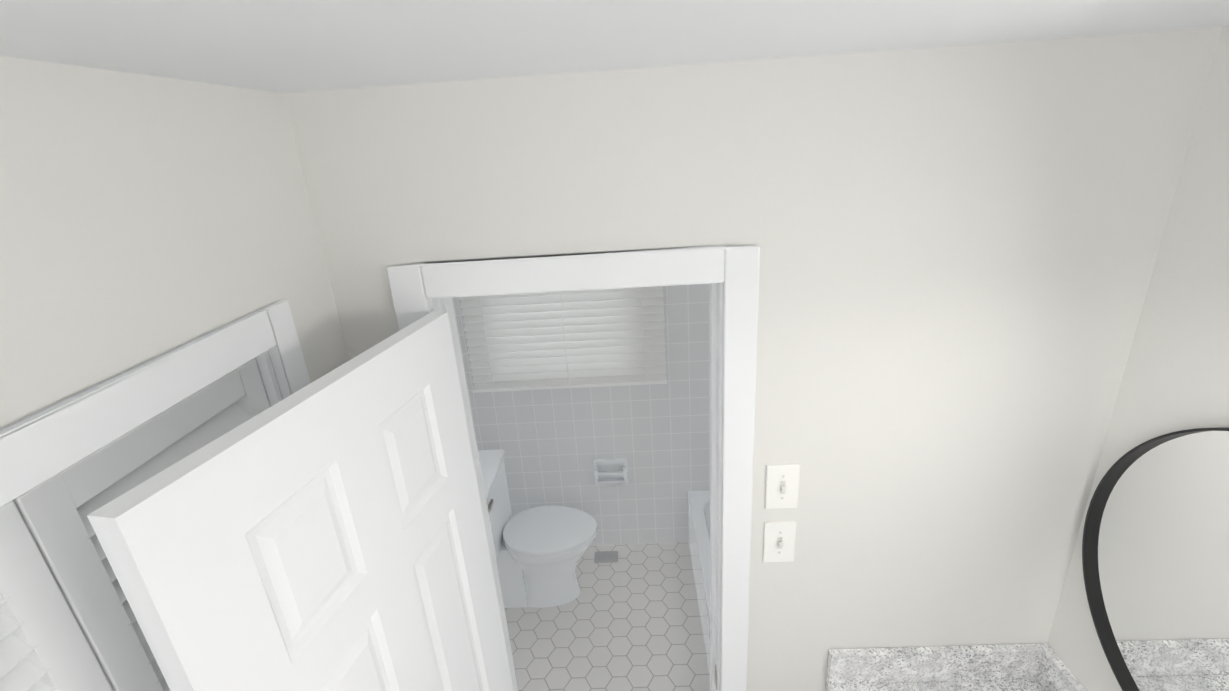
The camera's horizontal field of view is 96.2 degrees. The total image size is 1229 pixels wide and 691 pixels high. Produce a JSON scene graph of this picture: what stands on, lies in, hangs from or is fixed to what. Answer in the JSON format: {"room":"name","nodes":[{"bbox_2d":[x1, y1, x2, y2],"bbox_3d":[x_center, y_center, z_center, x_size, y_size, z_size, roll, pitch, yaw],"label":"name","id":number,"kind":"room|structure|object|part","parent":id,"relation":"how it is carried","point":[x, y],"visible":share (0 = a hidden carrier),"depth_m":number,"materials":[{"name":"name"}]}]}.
{"room":"bathroom","nodes":[
{"label":"bathroom","id":0,"kind":"room"},
{"bbox_2d":[0,56,348,428],"bbox_3d":[-0.617,0.999,0.589,0.120,2.440,1.840,-3,20,2],"label":"wall","id":1,"kind":"structure","parent":0,"point":[119,252],"depth_m":0.70,"materials":[{"name":"white paint"}]},
{"bbox_2d":[0,358,269,690],"bbox_3d":[-0.570,1.228,0.545,0.094,2.015,1.574,-3,20,2],"label":"door","id":2,"kind":"structure","parent":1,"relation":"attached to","point":[68,621],"depth_m":0.64,"materials":[{"name":"white wood"}]},
{"bbox_3d":[-0.577,1.164,0.733,0.035,2.005,0.391,-3,20,2],"label":"frame","id":3,"kind":"part","parent":2,"relation":"part of","materials":[{"name":"white wood"}]},
{"bbox_2d":[0,300,310,506],"bbox_3d":[-0.600,1.203,0.537,0.138,2.095,1.724,-3,20,2],"label":"trim","id":4,"kind":"structure","parent":1,"relation":"attached to","point":[41,446],"depth_m":0.68,"materials":[{"name":"white wood"}]},
{"bbox_2d":[505,542,709,690],"bbox_3d":[-0.017,2.144,1.053,2.655,0.100,5.270,-3,20,2],"label":"floor","id":5,"kind":"structure","parent":0,"point":[630,620],"depth_m":2.79,"materials":[{"name":"white tile"}]},
{"bbox_2d":[478,449,597,607],"bbox_3d":[-0.437,1.003,2.920,0.701,0.785,0.470,-3,20,2],"label":"toilet","id":6,"kind":"object","parent":5,"relation":"on","point":[540,551],"visible":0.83,"depth_m":2.89,"materials":[{"name":"white ceramic"}]},
{"bbox_3d":[-0.604,0.783,2.687,0.010,0.020,0.090,-3,20,2],"label":"lever","id":7,"kind":"part","parent":6,"relation":"part of","materials":[{"name":"silver metal"}]},
{"bbox_3d":[-0.338,0.973,2.907,0.498,0.050,0.381,-3,20,2],"label":"seat","id":8,"kind":"part","parent":6,"relation":"part of","materials":[{"name":"white ceramic"}]},
{"bbox_2d":[594,551,617,562],"bbox_3d":[-0.050,1.256,3.284,0.140,0.008,0.090,-3,20,2],"label":"floor vent","id":9,"kind":"object","parent":5,"relation":"in","point":[604,556],"visible":1,"depth_m":3.28,"materials":[{"name":"silver metal"}]},
{"bbox_2d":[688,490,709,675],"bbox_3d":[0.811,1.267,2.581,0.774,0.375,1.497,-3,20,2],"label":"bathtub","id":10,"kind":"object","parent":5,"relation":"on","point":[699,520],"visible":0.19,"depth_m":2.86,"materials":[{"name":"white ceramic"}]},
{"bbox_2d":[825,643,1086,690],"bbox_3d":[0.865,1.589,0.753,0.572,1.040,1.883,-3,20,2],"label":"countertop","id":11,"kind":"structure","parent":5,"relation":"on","point":[1024,667],"depth_m":1.46,"materials":[{"name":"grey stone"}]},
{"bbox_2d":[0,0,1228,92],"bbox_3d":[-0.173,-0.231,0.168,2.655,0.100,5.270,-3,20,2],"label":"ceiling","id":12,"kind":"structure","parent":0,"point":[286,46],"depth_m":0.65,"materials":[{"name":"white paint"}]},
{"bbox_2d":[284,27,1221,690],"bbox_3d":[-0.136,0.632,1.488,2.535,2.440,0.120,-3,20,2],"label":"wall","id":13,"kind":"structure","parent":0,"point":[958,249],"depth_m":1.10,"materials":[{"name":"white paint"}]},
{"bbox_2d":[87,312,512,690],"bbox_3d":[-0.367,0.983,1.184,0.035,2.000,0.665,1,21,12],"label":"door","id":14,"kind":"structure","parent":13,"relation":"in","point":[327,532],"depth_m":0.82,"materials":[{"name":"white wood"}]},
{"bbox_2d":[387,245,759,690],"bbox_3d":[-0.022,0.780,1.541,0.753,2.112,0.156,-3,20,2],"label":"door frame","id":15,"kind":"structure","parent":13,"relation":"attached to","point":[415,287],"depth_m":1.17,"materials":[{"name":"white wood"}]},
{"bbox_2d":[715,665,716,688],"bbox_3d":[0.287,0.937,1.558,0.002,0.060,0.030,-3,20,2],"label":"trim","id":16,"kind":"structure","parent":13,"relation":"attached to","point":[716,676],"depth_m":1.55,"materials":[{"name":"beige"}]},
{"bbox_2d":[763,521,795,561],"bbox_3d":[0.404,0.484,1.345,0.076,0.120,0.021,-3,20,2],"label":"switch plate","id":17,"kind":"object","parent":13,"relation":"attached to","point":[779,536],"depth_m":1.35,"materials":[{"name":"white plastic"}]},
{"bbox_2d":[765,464,799,508],"bbox_3d":[0.395,0.335,1.290,0.076,0.120,0.021,-3,20,2],"label":"switch plate","id":18,"kind":"object","parent":13,"relation":"attached to","point":[782,485],"depth_m":1.29,"materials":[{"name":"white plastic"}]},
{"bbox_2d":[1047,26,1228,690],"bbox_3d":[1.154,1.180,-0.209,0.120,2.440,3.630,-3,20,2],"label":"wall","id":19,"kind":"structure","parent":0,"point":[1175,378],"depth_m":1.05,"materials":[{"name":"white paint"}]},
{"bbox_2d":[1082,427,1228,690],"bbox_3d":[1.090,0.506,0.923,0.024,0.730,0.730,-3,20,2],"label":"round mirror","id":20,"kind":"object","parent":19,"relation":"attached to","point":[1155,552],"visible":1,"depth_m":1.10,"materials":[{"name":"black mirror"}]},
{"bbox_3d":[-1.024,0.104,3.061,0.690,2.440,0.120,-3,20,2],"label":"wall","id":21,"kind":"structure","parent":0,"visible":0},
{"bbox_2d":[453,297,472,378],"bbox_3d":[-0.777,-0.142,2.895,0.160,0.686,0.008,-3,20,2],"label":"wall tile","id":22,"kind":"structure","parent":21,"relation":"attached to","point":[462,334],"depth_m":2.93,"materials":[{"name":"white tile"}]},
{"bbox_3d":[0.645,0.020,2.994,1.035,2.440,0.120,-3,20,2],"label":"wall","id":23,"kind":"structure","parent":0,"visible":0},
{"bbox_2d":[466,367,709,544],"bbox_3d":[0.200,0.670,3.178,2.005,1.150,0.008,-3,20,2],"label":"wall tile","id":24,"kind":"structure","parent":23,"relation":"attached to","point":[553,443],"depth_m":3.15,"materials":[{"name":"white tile"}]},
{"bbox_2d":[593,457,628,484],"bbox_3d":[-0.021,0.730,3.170,0.196,0.160,0.062,-3,20,2],"label":"toilet paper holder","id":25,"kind":"object","parent":24,"relation":"attached to","point":[609,471],"visible":0.98,"depth_m":3.18,"materials":[{"name":"white ceramic"}]},
{"bbox_2d":[663,284,709,368],"bbox_3d":[0.627,-0.213,2.839,1.035,0.686,0.008,-3,20,2],"label":"wall tile","id":26,"kind":"structure","parent":23,"relation":"attached to","point":[687,323],"depth_m":2.88,"materials":[{"name":"white tile"}]},
{"bbox_3d":[-0.299,-0.289,2.898,0.810,0.900,0.120,-3,20,2],"label":"window unit","id":27,"kind":"structure","parent":0,"visible":0},
{"bbox_2d":[459,286,666,392],"bbox_3d":[-0.271,-0.257,2.794,1.050,1.020,0.060,-3,20,2],"label":"window blinds","id":28,"kind":"object","parent":27,"relation":"attached to","point":[571,339],"visible":0.56,"depth_m":2.87,"materials":[{"name":"white plastic"}]}
]}

